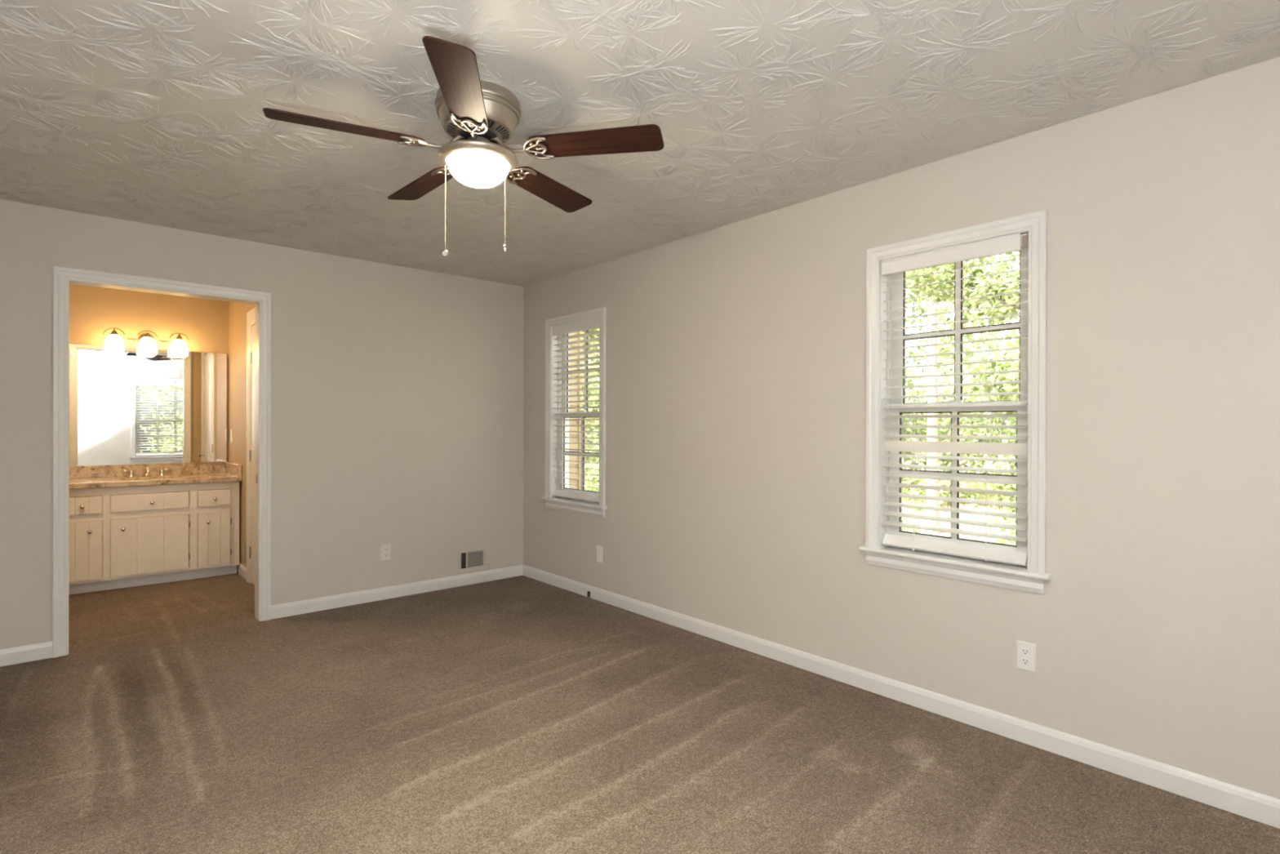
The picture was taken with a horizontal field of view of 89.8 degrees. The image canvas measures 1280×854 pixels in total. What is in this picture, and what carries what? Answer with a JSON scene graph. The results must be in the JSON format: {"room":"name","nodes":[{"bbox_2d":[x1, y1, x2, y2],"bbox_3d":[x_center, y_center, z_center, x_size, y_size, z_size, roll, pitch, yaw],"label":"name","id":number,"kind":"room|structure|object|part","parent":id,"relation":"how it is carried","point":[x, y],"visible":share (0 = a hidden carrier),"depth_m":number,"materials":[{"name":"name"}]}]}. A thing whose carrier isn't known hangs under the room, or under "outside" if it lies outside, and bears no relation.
{"room":"empty bedroom","nodes":[
{"label":"empty bedroom","id":0,"kind":"room"},
{"bbox_2d":[69,284,228,466],"bbox_3d":[-4.775,0.034,5.102,2.545,2.460,0.120,0,0,-41],"label":"wall","id":1,"kind":"structure","parent":0,"point":[93,310],"depth_m":5.51,"materials":[{"name":"beige paint"}]},
{"bbox_2d":[102,327,188,356],"bbox_3d":[-4.166,-0.716,5.429,0.576,0.201,0.190,0,0,-41],"label":"vanity light","id":2,"kind":"object","parent":1,"relation":"attached to","point":[113,343],"visible":1,"depth_m":5.37,"materials":[{"name":"white glass"}]},
{"bbox_3d":[-4.309,-0.685,5.264,0.132,0.140,0.132,0,0,-41],"label":"lamp shade","id":3,"kind":"part","parent":2,"relation":"part of","materials":[{"name":"white glass"}]},
{"bbox_3d":[-4.147,-0.685,5.408,0.132,0.140,0.132,0,0,-41],"label":"lamp shade","id":4,"kind":"part","parent":2,"relation":"part of","materials":[{"name":"white glass"}]},
{"bbox_3d":[-3.984,-0.685,5.551,0.132,0.140,0.132,0,0,-41],"label":"lamp shade","id":5,"kind":"part","parent":2,"relation":"part of","materials":[{"name":"white glass"}]},
{"bbox_2d":[69,462,225,478],"bbox_3d":[-4.423,0.366,5.319,1.681,0.098,0.021,0,0,-41],"label":"backsplash","id":6,"kind":"structure","parent":1,"relation":"attached to","point":[91,471],"depth_m":5.47,"materials":[{"name":"stone"}]},
{"bbox_2d":[69,343,226,466],"bbox_3d":[-4.402,-0.177,5.322,1.656,0.986,0.012,0,0,-41],"label":"wall mirror","id":7,"kind":"object","parent":1,"relation":"attached to","point":[130,406],"visible":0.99,"depth_m":5.48,"materials":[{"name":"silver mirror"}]},
{"bbox_2d":[228,301,255,585],"bbox_3d":[-3.089,0.038,5.207,0.120,2.460,2.196,0,0,-41],"label":"wall","id":8,"kind":"structure","parent":0,"point":[237,312],"depth_m":5.53,"materials":[{"name":"beige paint"}]},
{"bbox_2d":[230,429,232,442],"bbox_3d":[-3.668,0.078,5.764,0.009,0.115,0.070,0,0,-41],"label":"light switch","id":9,"kind":"object","parent":8,"relation":"attached to","point":[231,430],"visible":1,"depth_m":5.75,"materials":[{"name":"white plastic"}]},
{"bbox_2d":[237,562,246,580],"bbox_3d":[-3.318,1.204,5.363,0.014,0.087,0.365,0,0,-41],"label":"baseboard","id":10,"kind":"structure","parent":8,"relation":"attached to","point":[242,570],"depth_m":5.35,"materials":[{"name":"white paint"}]},
{"bbox_2d":[244,540,246,567],"bbox_3d":[-3.222,1.043,5.258,0.010,0.210,0.130,0,0,-41],"label":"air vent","id":11,"kind":"object","parent":8,"relation":"in","point":[245,541],"visible":0.66,"depth_m":5.29,"materials":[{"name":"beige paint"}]},
{"bbox_2d":[246,307,254,584],"bbox_3d":[-2.842,0.163,4.792,0.063,2.173,1.061,0,0,-41],"label":"door","id":12,"kind":"structure","parent":8,"relation":"in","point":[251,314],"depth_m":5.12,"materials":[{"name":"white paint"}]},
{"bbox_2d":[0,199,524,648],"bbox_3d":[-2.414,0.041,4.259,3.706,2.460,0.120,0,0,-41],"label":"wall","id":13,"kind":"structure","parent":0,"point":[397,392],"depth_m":4.43,"materials":[{"name":"grey paint"}]},
{"bbox_2d":[52,265,271,657],"bbox_3d":[-2.841,0.189,3.884,1.047,2.124,0.164,0,0,-41],"label":"door frame","id":14,"kind":"structure","parent":13,"relation":"in","point":[63,277],"depth_m":3.74,"materials":[{"name":"white paint"}]},
{"bbox_2d":[0,564,522,666],"bbox_3d":[-2.327,1.208,4.250,3.558,0.087,0.014,0,0,-41],"label":"baseboard","id":15,"kind":"structure","parent":13,"relation":"attached to","point":[31,652],"depth_m":4.51,"materials":[{"name":"white paint"}]},
{"bbox_2d":[380,543,390,560],"bbox_3d":[-1.851,0.912,4.673,0.070,0.114,0.009,0,0,-41],"label":"wall outlet","id":16,"kind":"object","parent":13,"relation":"attached to","point":[384,548],"visible":1,"depth_m":4.67,"materials":[{"name":"white plastic"}]},
{"bbox_2d":[457,545,492,573],"bbox_3d":[-1.321,1.058,5.142,0.296,0.181,0.010,0,0,-41],"label":"air vent","id":17,"kind":"object","parent":13,"relation":"in","point":[473,558],"visible":1,"depth_m":5.14,"materials":[{"name":"beige metal"}]},
{"bbox_2d":[568,331,582,489],"bbox_3d":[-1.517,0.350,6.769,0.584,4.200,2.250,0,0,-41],"label":"window blind","id":18,"kind":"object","parent":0,"point":[574,482],"depth_m":6.09,"materials":[{"name":"beige plastic"}]},
{"bbox_2d":[0,570,1279,853],"bbox_3d":[-1.474,1.256,2.809,4.216,0.005,7.695,0,0,-41],"label":"floor","id":19,"kind":"structure","parent":0,"point":[521,714],"depth_m":2.50,"materials":[{"name":"brown carpet"}]},
{"bbox_2d":[68,480,239,595],"bbox_3d":[-4.206,0.851,5.087,1.680,0.789,0.654,0,0,-41],"label":"vanity cabinet","id":20,"kind":"object","parent":19,"relation":"on","point":[190,531],"visible":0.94,"depth_m":5.04,"materials":[{"name":"beige paint"}]},
{"bbox_3d":[-4.190,0.919,4.710,0.376,0.433,0.016,0,0,-41],"label":"door","id":21,"kind":"part","parent":20,"relation":"part of","materials":[{"name":"beige paint"}]},
{"bbox_3d":[-4.189,0.582,4.710,0.376,0.128,0.016,0,0,-41],"label":"drawer","id":22,"kind":"part","parent":20,"relation":"part of","materials":[{"name":"beige paint"}]},
{"bbox_3d":[-3.830,0.582,5.027,0.488,0.128,0.016,0,0,-41],"label":"drawer","id":23,"kind":"part","parent":20,"relation":"part of","materials":[{"name":"beige paint"}]},
{"bbox_3d":[-3.831,0.920,5.028,0.488,0.433,0.016,0,0,-41],"label":"door","id":24,"kind":"part","parent":20,"relation":"part of","materials":[{"name":"beige paint"}]},
{"bbox_2d":[69,461,241,488],"bbox_3d":[-4.208,0.386,5.092,1.703,0.135,0.646,0,0,-41],"label":"countertop","id":25,"kind":"structure","parent":20,"relation":"on","point":[91,476],"depth_m":5.34,"materials":[{"name":"stone"}]},
{"bbox_2d":[120,465,171,476],"bbox_3d":[-4.119,0.372,5.367,0.342,0.088,0.167,0,0,-41],"label":"faucet","id":26,"kind":"object","parent":25,"relation":"on","point":[146,473],"visible":1,"depth_m":5.39,"materials":[{"name":"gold metal"}]},
{"bbox_3d":[-4.233,0.389,5.342,0.052,0.052,0.052,0,0,-41],"label":"handle","id":27,"kind":"part","parent":26,"relation":"part of","materials":[{"name":"silver metal"}]},
{"bbox_3d":[-4.157,0.386,5.410,0.054,0.060,0.054,0,0,-41],"label":"spout","id":28,"kind":"part","parent":26,"relation":"part of","materials":[{"name":"silver metal"}]},
{"bbox_3d":[-4.080,0.390,5.477,0.052,0.052,0.052,0,0,-41],"label":"handle","id":29,"kind":"part","parent":26,"relation":"part of","materials":[{"name":"silver metal"}]},
{"bbox_3d":[-3.516,0.583,5.305,0.227,0.128,0.016,0,0,-41],"label":"drawer","id":30,"kind":"part","parent":20,"relation":"part of","materials":[{"name":"beige paint"}]},
{"bbox_3d":[-3.517,0.920,5.305,0.227,0.433,0.016,0,0,-41],"label":"door","id":31,"kind":"part","parent":20,"relation":"part of","materials":[{"name":"beige paint"}]},
{"bbox_2d":[0,0,1279,286],"bbox_3d":[-0.462,-1.254,2.182,3.936,0.154,5.829,0,0,-41],"label":"ceiling","id":32,"kind":"structure","parent":0,"point":[150,112],"depth_m":2.30,"materials":[{"name":"white paint"}]},
{"bbox_2d":[262,35,663,256],"bbox_3d":[-0.618,-0.899,2.353,1.303,0.563,1.256,0,0,-41],"label":"ceiling fan","id":33,"kind":"object","parent":32,"relation":"hanging from","point":[480,117],"visible":1,"depth_m":2.23,"materials":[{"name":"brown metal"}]},
{"bbox_3d":[-0.971,-0.995,2.139,0.487,0.034,0.136,0,0,-25],"label":"blade","id":34,"kind":"part","parent":33,"relation":"part of","materials":[{"name":"brown wood"}]},
{"bbox_3d":[-0.883,-0.995,2.631,0.141,0.034,0.488,0,0,-41],"label":"blade","id":35,"kind":"part","parent":33,"relation":"part of","materials":[{"name":"brown wood"}]},
{"bbox_3d":[-0.748,-1.012,2.267,0.231,0.079,0.122,0,0,-41],"label":"blade arm","id":36,"kind":"part","parent":33,"relation":"part of","materials":[{"name":"silver metal"}]},
{"bbox_3d":[-0.695,-1.012,2.438,0.118,0.079,0.226,0,0,-41],"label":"blade arm","id":37,"kind":"part","parent":33,"relation":"part of","materials":[{"name":"silver metal"}]},
{"bbox_3d":[-0.704,-0.800,2.323,0.002,0.319,0.002,0,0,-41],"label":"pull chain","id":38,"kind":"part","parent":33,"relation":"part of","materials":[{"name":"silver metal"}]},
{"bbox_3d":[-0.528,-0.993,1.898,0.136,0.034,0.487,0,0,-7],"label":"blade","id":39,"kind":"part","parent":33,"relation":"part of","materials":[{"name":"brown wood"}]},
{"bbox_3d":[-0.565,-1.011,2.165,0.118,0.079,0.225,0,0,-7],"label":"blade arm","id":40,"kind":"part","parent":33,"relation":"part of","materials":[{"name":"silver metal"}]},
{"bbox_3d":[-0.585,-0.915,2.323,0.218,0.079,0.218,0,0,-41],"label":"lamp shade","id":41,"kind":"part","parent":33,"relation":"part of","materials":[{"name":"white glass"}]},
{"bbox_3d":[-0.507,-1.011,2.462,0.118,0.079,0.225,0,0,29],"label":"blade arm","id":42,"kind":"part","parent":33,"relation":"part of","materials":[{"name":"silver metal"}]},
{"bbox_3d":[-0.428,-1.011,2.292,0.225,0.079,0.118,0,0,11],"label":"blade arm","id":43,"kind":"part","parent":33,"relation":"part of","materials":[{"name":"silver metal"}]},
{"bbox_3d":[-0.380,-0.994,2.699,0.136,0.034,0.487,0,0,29],"label":"blade","id":44,"kind":"part","parent":33,"relation":"part of","materials":[{"name":"brown wood"}]},
{"bbox_3d":[-0.163,-0.993,2.245,0.487,0.034,0.136,0,0,11],"label":"blade","id":45,"kind":"part","parent":33,"relation":"part of","materials":[{"name":"brown wood"}]},
{"bbox_2d":[523,56,1279,799],"bbox_3d":[0.899,0.051,3.438,0.170,2.460,5.739,0,0,-41],"label":"wall","id":46,"kind":"structure","parent":0,"point":[735,353],"depth_m":2.50,"materials":[{"name":"grey paint"}]},
{"bbox_2d":[541,306,607,517],"bbox_3d":[-0.449,-0.104,4.932,0.210,1.507,0.796,0,0,-41],"label":"window","id":47,"kind":"structure","parent":46,"relation":"in","point":[588,508],"depth_m":5.09,"materials":[{"name":"white paint"}]},
{"bbox_3d":[-0.413,-0.434,4.962,0.032,0.710,0.622,0,0,-41],"label":"sash","id":48,"kind":"part","parent":47,"relation":"part of","materials":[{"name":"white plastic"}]},
{"bbox_3d":[-0.450,0.576,4.933,0.210,0.022,0.796,0,0,-41],"label":"sill","id":49,"kind":"part","parent":47,"relation":"part of","materials":[{"name":"white paint"}]},
{"bbox_2d":[551,318,599,502],"bbox_3d":[-0.481,-0.118,4.903,0.070,1.346,0.614,0,0,-41],"label":"window blind","id":50,"kind":"object","parent":47,"relation":"attached to","point":[593,323],"visible":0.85,"depth_m":4.90,"materials":[{"name":"white plastic"}]},
{"bbox_3d":[-0.480,0.527,4.906,0.043,0.049,0.610,0,0,-41],"label":"rail","id":51,"kind":"part","parent":50,"relation":"part of","materials":[{"name":"white plastic"}]},
{"bbox_3d":[-0.477,-0.115,4.910,0.054,1.251,0.318,0,0,-41],"label":"ladder cord","id":52,"kind":"part","parent":50,"relation":"part of","materials":[{"name":"white fabric"}]},
{"bbox_3d":[-0.439,0.224,4.941,0.032,0.681,0.622,0,0,-41],"label":"sash","id":53,"kind":"part","parent":47,"relation":"part of","materials":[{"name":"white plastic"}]},
{"bbox_2d":[596,545,603,562],"bbox_3d":[-0.293,0.920,4.650,0.008,0.115,0.071,0,0,-41],"label":"wall plate","id":54,"kind":"object","parent":46,"relation":"attached to","point":[599,548],"visible":1,"depth_m":4.64,"materials":[{"name":"white plastic"}]},
{"bbox_2d":[522,564,1279,828],"bbox_3d":[0.823,1.217,3.384,0.014,0.087,5.484,0,0,-41],"label":"baseboard","id":55,"kind":"structure","parent":46,"relation":"attached to","point":[1260,807],"depth_m":2.67,"materials":[{"name":"white paint"}]},
{"bbox_2d":[859,209,1051,595],"bbox_3d":[1.394,-0.096,2.848,0.210,1.507,0.796,0,0,-41],"label":"window","id":56,"kind":"structure","parent":46,"relation":"in","point":[1031,578],"depth_m":2.83,"materials":[{"name":"white paint"}]},
{"bbox_2d":[881,233,1028,565],"bbox_3d":[1.365,-0.110,2.822,0.060,1.346,0.614,0,0,-41],"label":"window blind","id":57,"kind":"object","parent":56,"relation":"attached to","point":[1014,242],"visible":0.86,"depth_m":2.79,"materials":[{"name":"white plastic"}]},
{"bbox_3d":[1.174,-0.412,3.001,0.003,0.630,0.004,0,0,-41],"label":"lift cord","id":58,"kind":"part","parent":57,"relation":"part of","materials":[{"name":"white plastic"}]},
{"bbox_3d":[1.365,-0.107,2.826,0.054,1.251,0.318,0,0,-41],"label":"ladder cord","id":59,"kind":"part","parent":57,"relation":"part of","materials":[{"name":"white fabric"}]},
{"bbox_3d":[1.363,0.534,2.822,0.043,0.049,0.610,0,0,-41],"label":"rail","id":60,"kind":"part","parent":57,"relation":"part of","materials":[{"name":"white plastic"}]},
{"bbox_3d":[1.393,0.584,2.849,0.210,0.022,0.796,0,0,-41],"label":"sill","id":61,"kind":"part","parent":56,"relation":"part of","materials":[{"name":"white paint"}]},
{"bbox_3d":[1.404,0.232,2.857,0.032,0.681,0.622,0,0,-41],"label":"sash","id":62,"kind":"part","parent":56,"relation":"part of","materials":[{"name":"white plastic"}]},
{"bbox_3d":[1.430,-0.427,2.878,0.032,0.710,0.622,0,0,-41],"label":"sash","id":63,"kind":"part","parent":56,"relation":"part of","materials":[{"name":"white plastic"}]},
{"bbox_2d":[1016,640,1035,672],"bbox_3d":[1.545,0.919,2.572,0.009,0.114,0.070,0,0,-41],"label":"wall outlet","id":64,"kind":"object","parent":46,"relation":"attached to","point":[1025,651],"visible":1,"depth_m":2.57,"materials":[{"name":"white plastic"}]},
{"bbox_2d":[1021,647,1030,655],"bbox_3d":[1.543,0.899,2.570,0.003,0.027,0.033,0,0,-41],"label":"receptacle","id":65,"kind":"object","parent":64,"relation":"attached to","point":[1024,651],"depth_m":2.57,"materials":[{"name":"white plastic"}]},
{"bbox_2d":[1021,657,1030,665],"bbox_3d":[1.543,0.938,2.570,0.003,0.027,0.033,0,0,-41],"label":"receptacle","id":66,"kind":"object","parent":64,"relation":"attached to","point":[1024,660],"depth_m":2.57,"materials":[{"name":"white plastic"}]},
{"label":"outside","id":67,"kind":"structure","parent":0,"visible":0},
{"bbox_2d":[586,447,1016,544],"bbox_3d":[4.838,1.359,9.623,48.000,1.507,60.000,0,0,-41],"label":"ground","id":68,"kind":"structure","parent":67,"point":[941,513],"depth_m":12.59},
{"bbox_2d":[582,342,586,484],"bbox_3d":[-1.192,-2.367,12.273,2.266,9.201,2.153,0,0,-3],"label":"tree","id":69,"kind":"object","parent":68,"relation":"on","point":[583,350],"visible":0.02,"depth_m":12.22,"materials":[{"name":"green plant"}]},
{"bbox_2d":[582,328,599,491],"bbox_3d":[-0.577,-0.566,9.596,2.791,5.421,3.738,0,0,4],"label":"leafy tree","id":70,"kind":"object","parent":68,"relation":"on","point":[592,477],"visible":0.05,"depth_m":9.52,"materials":[{"name":"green plant"}]},
{"bbox_2d":[585,251,1019,511],"bbox_3d":[9.297,-2.057,5.179,19.593,9.464,40.351,0,0,-21],"label":"foliage","id":71,"kind":"object","parent":68,"relation":"on","point":[977,432],"visible":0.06,"depth_m":15.82,"materials":[{"name":"green plant"}]},
{"bbox_2d":[901,508,919,533],"bbox_3d":[2.399,1.339,6.303,1.200,1.440,1.695,0,0,19],"label":"bush","id":72,"kind":"object","parent":68,"relation":"on","point":[903,518],"visible":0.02,"depth_m":6.60,"materials":[{"name":"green plant"}]},
{"bbox_2d":[905,266,945,533],"bbox_3d":[5.299,-2.030,11.493,2.040,8.281,1.937,0,0,41],"label":"tree","id":73,"kind":"object","parent":68,"relation":"on","point":[932,360],"visible":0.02,"depth_m":11.47,"materials":[{"name":"green plant"}]},
{"bbox_2d":[905,255,1019,545],"bbox_3d":[4.647,-0.756,7.921,2.946,5.722,3.946,0,0,34],"label":"leafy tree","id":74,"kind":"object","parent":68,"relation":"on","point":[1011,287],"visible":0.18,"depth_m":8.30,"materials":[{"name":"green plant"}]}
]}

